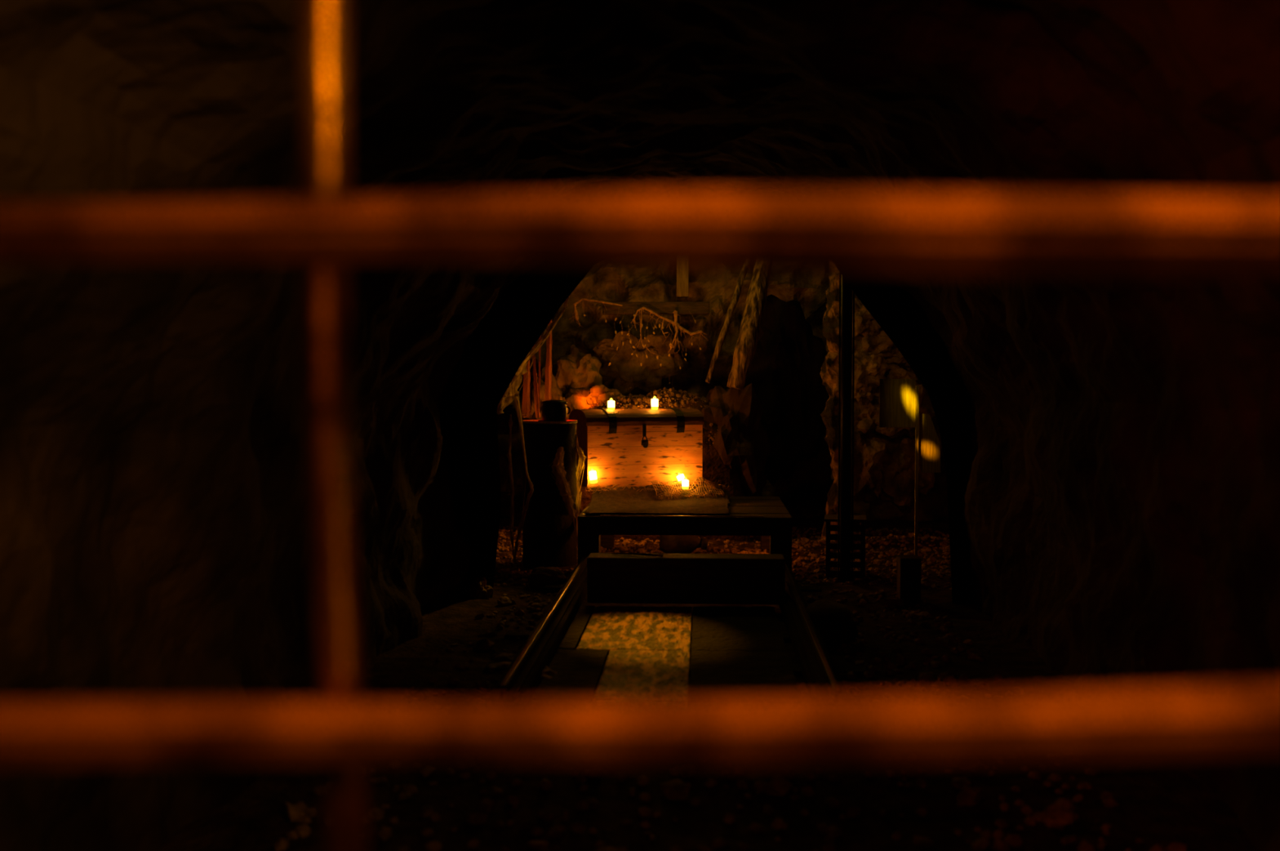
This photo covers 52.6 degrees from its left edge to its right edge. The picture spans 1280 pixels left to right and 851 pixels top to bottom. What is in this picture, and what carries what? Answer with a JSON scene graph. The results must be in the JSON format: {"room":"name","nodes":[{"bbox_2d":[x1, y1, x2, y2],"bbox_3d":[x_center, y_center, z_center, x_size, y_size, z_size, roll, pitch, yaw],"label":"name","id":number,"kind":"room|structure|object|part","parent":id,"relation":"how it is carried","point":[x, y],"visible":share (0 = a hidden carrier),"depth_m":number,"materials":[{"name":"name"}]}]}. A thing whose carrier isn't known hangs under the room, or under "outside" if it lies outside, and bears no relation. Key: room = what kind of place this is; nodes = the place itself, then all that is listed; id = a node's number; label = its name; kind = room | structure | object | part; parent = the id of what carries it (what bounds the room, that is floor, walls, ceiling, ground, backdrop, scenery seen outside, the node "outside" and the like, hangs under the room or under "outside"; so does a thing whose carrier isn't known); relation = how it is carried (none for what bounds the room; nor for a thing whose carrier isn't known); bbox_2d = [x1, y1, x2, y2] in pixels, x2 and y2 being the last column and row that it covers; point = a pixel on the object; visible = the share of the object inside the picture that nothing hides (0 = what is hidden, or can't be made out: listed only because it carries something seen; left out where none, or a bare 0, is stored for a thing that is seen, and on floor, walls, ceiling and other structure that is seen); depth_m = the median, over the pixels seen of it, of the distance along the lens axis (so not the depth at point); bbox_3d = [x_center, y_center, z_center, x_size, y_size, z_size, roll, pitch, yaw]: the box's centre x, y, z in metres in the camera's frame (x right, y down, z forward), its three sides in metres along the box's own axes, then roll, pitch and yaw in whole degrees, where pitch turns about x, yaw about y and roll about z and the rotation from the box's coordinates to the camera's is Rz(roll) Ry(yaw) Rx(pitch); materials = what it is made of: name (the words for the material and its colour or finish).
{"room":"underground passage","nodes":[
{"label":"underground passage","id":0,"kind":"room"},
{"bbox_2d":[0,66,504,850],"bbox_3d":[-1.321,0.333,3.409,0.601,2.202,9.654,0,2,3],"label":"wall","id":1,"kind":"structure","parent":0,"point":[156,541],"depth_m":3.83,"materials":[{"name":"brown stone"}]},
{"bbox_2d":[0,0,1279,850],"bbox_3d":[-0.107,0.381,0.944,3.097,2.279,0.090,0,2,3],"label":"metal bars","id":2,"kind":"object","parent":1,"relation":"attached to","point":[964,233],"visible":1,"depth_m":0.89,"materials":[{"name":"metal"}]},
{"bbox_2d":[513,395,533,563],"bbox_3d":[-0.805,0.351,8.970,0.142,1.218,0.093,0,2,3],"label":"cobweb","id":3,"kind":"object","parent":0,"point":[517,403],"visible":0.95,"depth_m":8.96},
{"bbox_2d":[0,0,1279,292],"bbox_3d":[0.210,-0.980,3.283,2.866,0.750,9.693,0,2,3],"label":"ceiling","id":4,"kind":"structure","parent":0,"point":[446,96],"depth_m":3.90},
{"bbox_2d":[439,189,976,603],"bbox_3d":[0.404,-0.493,8.303,7.200,3.644,0.450,0,2,3],"label":"archway","id":5,"kind":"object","parent":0,"point":[495,351],"depth_m":8.12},
{"bbox_2d":[497,294,570,414],"bbox_3d":[-0.682,-0.483,8.740,0.630,0.825,0.261,1,2,27],"label":"cobweb","id":6,"kind":"object","parent":5,"relation":"attached to","point":[511,393],"visible":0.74,"depth_m":8.78},
{"bbox_2d":[158,515,1260,850],"bbox_3d":[0.303,1.162,6.291,8.000,0.073,15.500,0,2,3],"label":"floor","id":7,"kind":"structure","parent":0,"point":[1162,802],"depth_m":4.38,"materials":[{"name":"brown gravel"}]},
{"bbox_2d":[467,576,493,599],"bbox_3d":[-0.992,1.043,8.107,0.155,0.187,0.154,-1,2,-24],"label":"boulder","id":8,"kind":"object","parent":7,"relation":"on","point":[479,588],"visible":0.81,"depth_m":8.06,"materials":[{"name":"stone"}]},
{"bbox_2d":[537,664,556,685],"bbox_3d":[-0.489,1.179,5.987,0.286,0.142,0.314,0,2,3],"label":"boulder","id":9,"kind":"object","parent":7,"relation":"on","point":[546,670],"visible":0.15,"depth_m":5.93,"materials":[{"name":"stone"}]},
{"bbox_2d":[521,419,577,568],"bbox_3d":[-0.668,0.499,9.569,0.415,1.078,0.415,0,2,3],"label":"drum","id":10,"kind":"object","parent":7,"relation":"on","point":[548,531],"visible":0.8,"depth_m":9.39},
{"bbox_2d":[541,399,570,421],"bbox_3d":[-0.625,-0.107,9.464,0.189,0.163,0.189,2,3,43],"label":"pot","id":11,"kind":"object","parent":10,"relation":"on","point":[553,410],"visible":0.96,"depth_m":9.39,"materials":[{"name":"metal"}]},
{"bbox_3d":[-0.625,-0.175,9.462,0.190,0.027,0.190,0,2,3],"label":"lid","id":12,"kind":"part","parent":11,"relation":"part of","materials":[{"name":"black metal"}]},
{"bbox_2d":[573,432,586,546],"bbox_3d":[-0.455,0.432,9.464,0.117,0.891,0.276,0,2,3],"label":"cobweb","id":13,"kind":"object","parent":10,"relation":"attached to","point":[581,456],"visible":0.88,"depth_m":9.53},
{"bbox_2d":[579,386,751,542],"bbox_3d":[0.091,0.313,11.429,1.800,1.308,1.000,0,2,3],"label":"rubble heap","id":14,"kind":"object","parent":7,"relation":"on","point":[713,468],"visible":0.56,"depth_m":11.03,"materials":[{"name":"stone"}]},
{"bbox_2d":[523,366,568,419],"bbox_3d":[-0.827,-0.113,11.457,0.433,0.827,0.409,0,2,3],"label":"boulder","id":15,"kind":"object","parent":14,"relation":"on","point":[556,393],"visible":0.28,"depth_m":11.33,"materials":[{"name":"brown stone"}]},
{"bbox_2d":[564,386,591,416],"bbox_3d":[-0.482,-0.100,11.617,0.550,0.551,0.501,2,3,41],"label":"boulder","id":16,"kind":"object","parent":14,"relation":"on","point":[575,398],"visible":0.19,"depth_m":11.43,"materials":[{"name":"brown stone"}]},
{"bbox_2d":[551,344,602,396],"bbox_3d":[-0.583,-0.398,11.805,0.491,0.676,0.545,0,2,3],"label":"boulder","id":17,"kind":"object","parent":16,"relation":"on","point":[575,369],"visible":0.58,"depth_m":11.61,"materials":[{"name":"brown stone"}]},
{"bbox_2d":[586,383,623,404],"bbox_3d":[-0.292,-0.134,11.525,0.408,0.470,0.381,-1,2,-27],"label":"boulder","id":18,"kind":"object","parent":16,"relation":"on","point":[598,393],"visible":0.39,"depth_m":11.45,"materials":[{"name":"brown stone"}]},
{"bbox_2d":[705,270,747,382],"bbox_3d":[0.786,-0.930,11.398,0.530,1.112,0.068,-2,3,-37],"label":"log","id":19,"kind":"object","parent":14,"relation":"on","point":[723,332],"visible":0.89,"depth_m":11.35,"materials":[{"name":"brown wood"}]},
{"bbox_2d":[530,604,800,700],"bbox_3d":[0.160,1.126,6.427,1.140,0.026,2.520,0,2,3],"label":"boards","id":20,"kind":"object","parent":7,"relation":"on","point":[737,651],"visible":0.67,"depth_m":6.30,"materials":[{"name":"brown wood"}]},
{"bbox_2d":[484,555,866,701],"bbox_3d":[0.197,1.067,6.994,1.833,0.198,3.700,0,2,3],"label":"track","id":21,"kind":"object","parent":7,"relation":"on","point":[521,679],"visible":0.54,"depth_m":6.20,"materials":[{"name":"metal"}]},
{"bbox_3d":[-0.462,1.003,7.024,0.090,0.064,3.700,0,2,3],"label":"rail","id":22,"kind":"part","parent":21,"relation":"part of","materials":[{"name":"metal"}]},
{"bbox_3d":[0.867,1.005,6.959,0.090,0.064,3.700,0,2,3],"label":"rail","id":23,"kind":"part","parent":21,"relation":"part of","materials":[{"name":"metal"}]},
{"bbox_2d":[658,534,708,553],"bbox_3d":[0.337,0.879,9.986,0.380,0.254,0.250,0,2,3],"label":"jug","id":24,"kind":"object","parent":7,"relation":"on","point":[677,544],"visible":0.66,"depth_m":9.89,"materials":[{"name":"brown ceramic"}]},
{"bbox_2d":[577,496,791,569],"bbox_3d":[0.350,0.815,9.863,1.505,0.425,1.572,0,2,3],"label":"table","id":25,"kind":"object","parent":7,"relation":"on","point":[768,517],"visible":0.72,"depth_m":9.12,"materials":[{"name":"brown wood"}]},
{"bbox_2d":[549,446,577,518],"bbox_3d":[-0.547,0.409,9.268,0.199,0.516,0.097,0,2,3],"label":"cobweb","id":26,"kind":"object","parent":25,"relation":"attached to","point":[557,467],"visible":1,"depth_m":9.25},
{"bbox_3d":[-0.360,0.861,9.197,0.150,0.382,0.140,0,2,3],"label":"leg","id":27,"kind":"part","parent":25,"relation":"part of","materials":[{"name":"brown wood"}]},
{"bbox_3d":[-0.292,0.808,10.605,0.150,0.382,0.140,0,2,3],"label":"leg","id":28,"kind":"part","parent":25,"relation":"part of","materials":[{"name":"brown wood"}]},
{"bbox_2d":[583,482,730,514],"bbox_3d":[0.166,0.534,9.836,1.058,0.137,1.390,0,2,3],"label":"cloth","id":29,"kind":"object","parent":25,"relation":"on","point":[623,500],"visible":0.79,"depth_m":9.79,"materials":[{"name":"brown fabric"}]},
{"bbox_2d":[568,407,703,487],"bbox_3d":[-0.029,0.162,10.316,0.965,0.606,0.571,-1,2,-18],"label":"chest","id":30,"kind":"object","parent":29,"relation":"on","point":[634,446],"visible":0.93,"depth_m":10.09,"materials":[{"name":"brown wood"}]},
{"bbox_2d":[607,397,614,409],"bbox_3d":[-0.226,-0.168,10.169,0.056,0.095,0.056,0,2,3],"label":"candle","id":31,"kind":"object","parent":30,"relation":"on","point":[611,404],"visible":1,"depth_m":10.15,"materials":[{"name":"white wax"}]},
{"bbox_3d":[-0.034,-0.073,10.320,0.965,0.120,0.524,-1,2,-18],"label":"lid","id":32,"kind":"part","parent":30,"relation":"part of","materials":[{"name":"brown wood"}]},
{"bbox_2d":[651,395,657,409],"bbox_3d":[0.117,-0.179,10.282,0.056,0.108,0.056,0,2,3],"label":"candle","id":33,"kind":"object","parent":30,"relation":"on","point":[654,401],"visible":1,"depth_m":10.26,"materials":[{"name":"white wax"}]},
{"bbox_2d":[585,475,728,499],"bbox_3d":[0.145,0.495,10.002,1.177,0.180,0.235,-1,2,-18],"label":"net","id":34,"kind":"object","parent":29,"relation":"on","point":[703,479],"visible":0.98,"depth_m":10.03,"materials":[{"name":"beige fabric"}]},
{"bbox_2d":[588,467,597,483],"bbox_3d":[-0.359,0.385,9.900,0.067,0.118,0.058,0,2,10],"label":"candle","id":35,"kind":"object","parent":34,"relation":"on","point":[593,474],"visible":1,"depth_m":9.88,"materials":[{"name":"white wax"}]},
{"bbox_2d":[676,471,684,482],"bbox_3d":[0.321,0.408,10.109,0.074,0.084,0.060,0,2,5],"label":"candle","id":36,"kind":"object","parent":34,"relation":"on","point":[680,477],"visible":0.91,"depth_m":10.08,"materials":[{"name":"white wax"}]},
{"bbox_2d":[681,476,688,488],"bbox_3d":[0.351,0.445,10.019,0.054,0.092,0.054,0,2,3],"label":"candle","id":37,"kind":"object","parent":34,"relation":"on","point":[685,482],"visible":1,"depth_m":10.00,"materials":[{"name":"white wax"}]},
{"bbox_3d":[0.369,0.473,10.068,0.553,0.141,0.185,-1,2,-18],"label":"panel","id":38,"kind":"part","parent":34,"relation":"part of","materials":[{"name":"fabric"}]},
{"bbox_3d":[0.292,0.635,9.080,1.145,0.006,0.018,0,2,3],"label":"edge trim","id":39,"kind":"part","parent":25,"relation":"part of","materials":[{"name":"brown wood"}]},
{"bbox_3d":[1.061,0.811,10.539,0.150,0.382,0.140,0,2,3],"label":"leg","id":40,"kind":"part","parent":25,"relation":"part of","materials":[{"name":"brown wood"}]},
{"bbox_3d":[0.993,0.864,9.132,0.150,0.382,0.140,0,2,3],"label":"leg","id":41,"kind":"part","parent":25,"relation":"part of","materials":[{"name":"brown wood"}]},
{"bbox_2d":[586,552,785,604],"bbox_3d":[0.278,0.922,7.816,1.180,0.275,0.220,0,2,3],"label":"step","id":42,"kind":"structure","parent":7,"relation":"on","point":[672,577],"depth_m":7.71,"materials":[{"name":"brown wood"}]},
{"bbox_2d":[493,524,951,590],"bbox_3d":[0.647,0.997,10.268,4.951,0.112,3.352,0,2,3],"label":"fallen leaves","id":43,"kind":"object","parent":7,"relation":"on","point":[514,572],"visible":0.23,"depth_m":10.16,"materials":[{"name":"plant"}]},
{"bbox_2d":[701,382,771,496],"bbox_3d":[0.797,0.251,11.277,0.669,1.288,0.627,0,2,-9],"label":"boulder","id":44,"kind":"object","parent":43,"relation":"on","point":[741,441],"visible":0.66,"depth_m":11.11,"materials":[{"name":"brown stone"}]},
{"bbox_2d":[727,270,770,389],"bbox_3d":[0.979,-0.895,11.275,0.193,1.185,0.547,2,3,43],"label":"log","id":45,"kind":"object","parent":44,"relation":"on","point":[745,348],"visible":0.9,"depth_m":11.18,"materials":[{"name":"brown wood"}]},
{"bbox_2d":[831,427,888,503],"bbox_3d":[1.941,0.343,11.347,0.549,0.694,0.386,0,2,3],"label":"boulder","id":46,"kind":"object","parent":43,"relation":"on","point":[869,453],"visible":0.66,"depth_m":11.21,"materials":[{"name":"brown stone"}]},
{"bbox_2d":[876,433,934,512],"bbox_3d":[2.287,0.368,11.434,0.598,0.821,0.382,0,2,3],"label":"boulder","id":47,"kind":"object","parent":43,"relation":"on","point":[898,486],"visible":0.57,"depth_m":11.29,"materials":[{"name":"brown stone"}]},
{"bbox_2d":[851,399,881,439],"bbox_3d":[2.043,-0.043,11.418,0.488,0.469,0.390,-1,2,-17],"label":"boulder","id":48,"kind":"object","parent":47,"relation":"on","point":[864,415],"visible":0.39,"depth_m":11.29,"materials":[{"name":"brown stone"}]},
{"bbox_2d":[853,386,879,404],"bbox_3d":[1.982,-0.288,11.411,0.310,0.286,0.383,1,2,28],"label":"boulder","id":49,"kind":"object","parent":48,"relation":"on","point":[864,397],"visible":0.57,"depth_m":11.30,"materials":[{"name":"brown stone"}]},
{"bbox_2d":[853,351,889,392],"bbox_3d":[1.998,-0.469,11.315,0.378,0.373,0.422,0,2,3],"label":"boulder","id":50,"kind":"object","parent":49,"relation":"on","point":[868,369],"visible":0.8,"depth_m":11.19,"materials":[{"name":"brown stone"}]},
{"bbox_2d":[825,339,856,354],"bbox_3d":[1.845,-0.707,11.520,0.429,0.503,0.431,-1,3,-32],"label":"boulder","id":51,"kind":"object","parent":50,"relation":"on","point":[826,348],"visible":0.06,"depth_m":11.32,"materials":[{"name":"brown stone"}]},
{"bbox_2d":[852,327,895,357],"bbox_3d":[2.063,-0.708,11.386,0.493,0.362,0.421,0,2,3],"label":"boulder","id":52,"kind":"object","parent":50,"relation":"on","point":[880,343],"visible":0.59,"depth_m":11.26,"materials":[{"name":"brown stone"}]},
{"bbox_2d":[852,297,880,337],"bbox_3d":[1.970,-0.930,11.287,0.342,0.392,0.426,0,2,3],"label":"boulder","id":53,"kind":"object","parent":52,"relation":"on","point":[864,322],"visible":0.59,"depth_m":11.18,"materials":[{"name":"brown stone"}]},
{"bbox_2d":[874,384,933,439],"bbox_3d":[2.301,-0.121,11.300,0.550,0.476,0.399,0,2,3],"label":"boulder","id":54,"kind":"object","parent":47,"relation":"on","point":[892,432],"visible":0.26,"depth_m":11.21,"materials":[{"name":"brown stone"}]},
{"bbox_2d":[878,363,917,386],"bbox_3d":[2.213,-0.387,11.493,0.495,0.327,0.417,0,2,3],"label":"boulder","id":55,"kind":"object","parent":54,"relation":"on","point":[895,371],"visible":0.25,"depth_m":11.36,"materials":[{"name":"brown stone"}]},
{"bbox_2d":[275,588,1186,850],"bbox_3d":[0.327,1.168,5.736,2.751,0.106,5.416,0,2,3],"label":"gravel","id":56,"kind":"object","parent":7,"relation":"on","point":[677,788],"visible":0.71,"depth_m":4.37,"materials":[{"name":"gravel"}]},
{"bbox_2d":[1040,804,1072,830],"bbox_3d":[1.253,1.179,3.891,0.092,0.072,0.086,1,2,20],"label":"boulder","id":57,"kind":"object","parent":56,"relation":"on","point":[1055,815],"visible":1,"depth_m":3.87,"materials":[{"name":"stone"}]},
{"bbox_2d":[744,294,829,486],"bbox_3d":[1.319,-0.326,11.845,0.757,1.747,0.755,2,3,43],"label":"boulder","id":58,"kind":"object","parent":7,"relation":"on","point":[784,373],"visible":0.84,"depth_m":11.64,"materials":[{"name":"black stone"}]},
{"bbox_2d":[819,272,841,542],"bbox_3d":[1.634,-0.081,10.780,0.484,4.031,0.618,0,2,3],"label":"rock outcrop","id":59,"kind":"object","parent":7,"relation":"on","point":[828,373],"visible":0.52,"depth_m":10.69,"materials":[{"name":"brown stone"}]},
{"bbox_2d":[824,514,866,577],"bbox_3d":[1.437,0.849,9.059,0.290,0.418,0.312,0,2,9],"label":"crate","id":60,"kind":"object","parent":7,"relation":"on","point":[828,517],"visible":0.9,"depth_m":8.92,"materials":[{"name":"brown wood"}]},
{"bbox_3d":[1.299,0.862,8.950,0.030,0.400,0.030,0,2,9],"label":"corner post","id":61,"kind":"part","parent":60,"relation":"part of","materials":[{"name":"brown wood"}]},
{"bbox_3d":[1.536,0.863,8.913,0.030,0.400,0.030,0,2,9],"label":"corner post","id":62,"kind":"part","parent":60,"relation":"part of","materials":[{"name":"brown wood"}]},
{"bbox_2d":[837,272,860,584],"bbox_3d":[1.386,-0.304,8.688,0.180,2.750,0.180,0,2,3],"label":"support pole","id":63,"kind":"object","parent":7,"relation":"on","point":[846,357],"visible":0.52,"depth_m":8.68,"materials":[{"name":"black wood"}]},
{"bbox_2d":[896,554,921,601],"bbox_3d":[1.675,0.950,8.070,0.130,0.270,0.160,0,2,3],"label":"block","id":64,"kind":"object","parent":7,"relation":"on","point":[908,566],"visible":0.91,"depth_m":7.99,"materials":[{"name":"brown wood"}]},
{"bbox_2d":[879,378,940,555],"bbox_3d":[1.887,0.366,9.047,0.430,1.383,0.039,0,2,3],"label":"steel post","id":65,"kind":"object","parent":7,"relation":"on","point":[898,405],"visible":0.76,"depth_m":9.03,"materials":[{"name":"black metal"}]},
{"bbox_3d":[1.796,-0.156,9.033,0.249,0.338,0.007,0,2,3],"label":"plate","id":66,"kind":"part","parent":65,"relation":"part of","materials":[{"name":"grey metal"}]},
{"bbox_3d":[2.025,0.121,9.047,0.154,0.417,0.007,0,2,3],"label":"plate","id":67,"kind":"part","parent":65,"relation":"part of","materials":[{"name":"metal"}]},
{"bbox_2d":[497,265,948,521],"bbox_3d":[0.617,-0.681,12.685,6.411,3.400,1.003,0,2,3],"label":"wall","id":68,"kind":"structure","parent":0,"point":[804,494],"depth_m":12.54,"materials":[{"name":"brown stone"}]},
{"bbox_2d":[592,330,688,395],"bbox_3d":[0.005,-0.578,12.150,0.900,0.626,0.217,0,2,3],"label":"boulder","id":69,"kind":"object","parent":68,"relation":"attached to","point":[624,367],"visible":0.96,"depth_m":12.11,"materials":[{"name":"brown stone"}]},
{"bbox_2d":[907,136,1279,850],"bbox_3d":[1.682,0.343,3.263,0.608,2.199,9.651,0,2,3],"label":"wall","id":70,"kind":"structure","parent":0,"point":[1122,511],"depth_m":4.87,"materials":[{"name":"brown stone"}]},
{"bbox_3d":[0.697,-1.785,10.769,5.485,1.248,4.700,0,2,3],"label":"ceiling","id":71,"kind":"structure","parent":0,"visible":0},
{"bbox_2d":[520,360,530,417],"bbox_3d":[-0.887,-1.010,10.015,0.086,1.902,0.073,0,2,3],"label":"fabric strip","id":72,"kind":"object","parent":71,"relation":"hanging from","point":[526,411],"visible":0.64,"depth_m":10.04,"materials":[{"name":"red fabric"}]},
{"bbox_2d":[531,344,540,417],"bbox_3d":[-0.798,-1.008,9.921,0.071,1.899,0.070,0,2,3],"label":"fabric strip","id":73,"kind":"object","parent":71,"relation":"hanging from","point":[535,374],"visible":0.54,"depth_m":9.94,"materials":[{"name":"red fabric"}]},
{"bbox_2d":[537,335,541,417],"bbox_3d":[-0.773,-1.008,9.949,0.030,1.900,0.073,0,2,3],"label":"fabric strip","id":74,"kind":"object","parent":71,"relation":"hanging from","point":[539,380],"visible":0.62,"depth_m":9.97,"materials":[{"name":"red fabric"}]},
{"bbox_2d":[544,320,552,400],"bbox_3d":[-0.706,-1.009,9.977,0.067,1.900,0.073,0,2,3],"label":"fabric strip","id":75,"kind":"object","parent":71,"relation":"hanging from","point":[548,396],"visible":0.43,"depth_m":9.99,"materials":[{"name":"red fabric"}]},
{"bbox_2d":[602,301,709,315],"bbox_3d":[0.147,-1.065,11.775,0.970,0.110,0.160,0,2,3],"label":"lintel beam","id":76,"kind":"structure","parent":71,"relation":"attached to","point":[682,307],"depth_m":11.70,"materials":[{"name":"brown wood"}]},
{"bbox_2d":[569,296,706,388],"bbox_3d":[-0.017,-0.739,11.668,1.267,0.862,0.125,0,2,3],"label":"root tangle","id":77,"kind":"object","parent":76,"relation":"hanging from","point":[675,323],"visible":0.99,"depth_m":11.66,"materials":[{"name":"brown plant"}]},
{"bbox_2d":[676,268,688,297],"bbox_3d":[0.389,-1.426,11.770,0.110,0.520,0.120,0,2,3],"label":"post","id":78,"kind":"object","parent":76,"relation":"on","point":[682,274],"visible":0.49,"depth_m":11.71,"materials":[{"name":"brown wood"}]}
]}

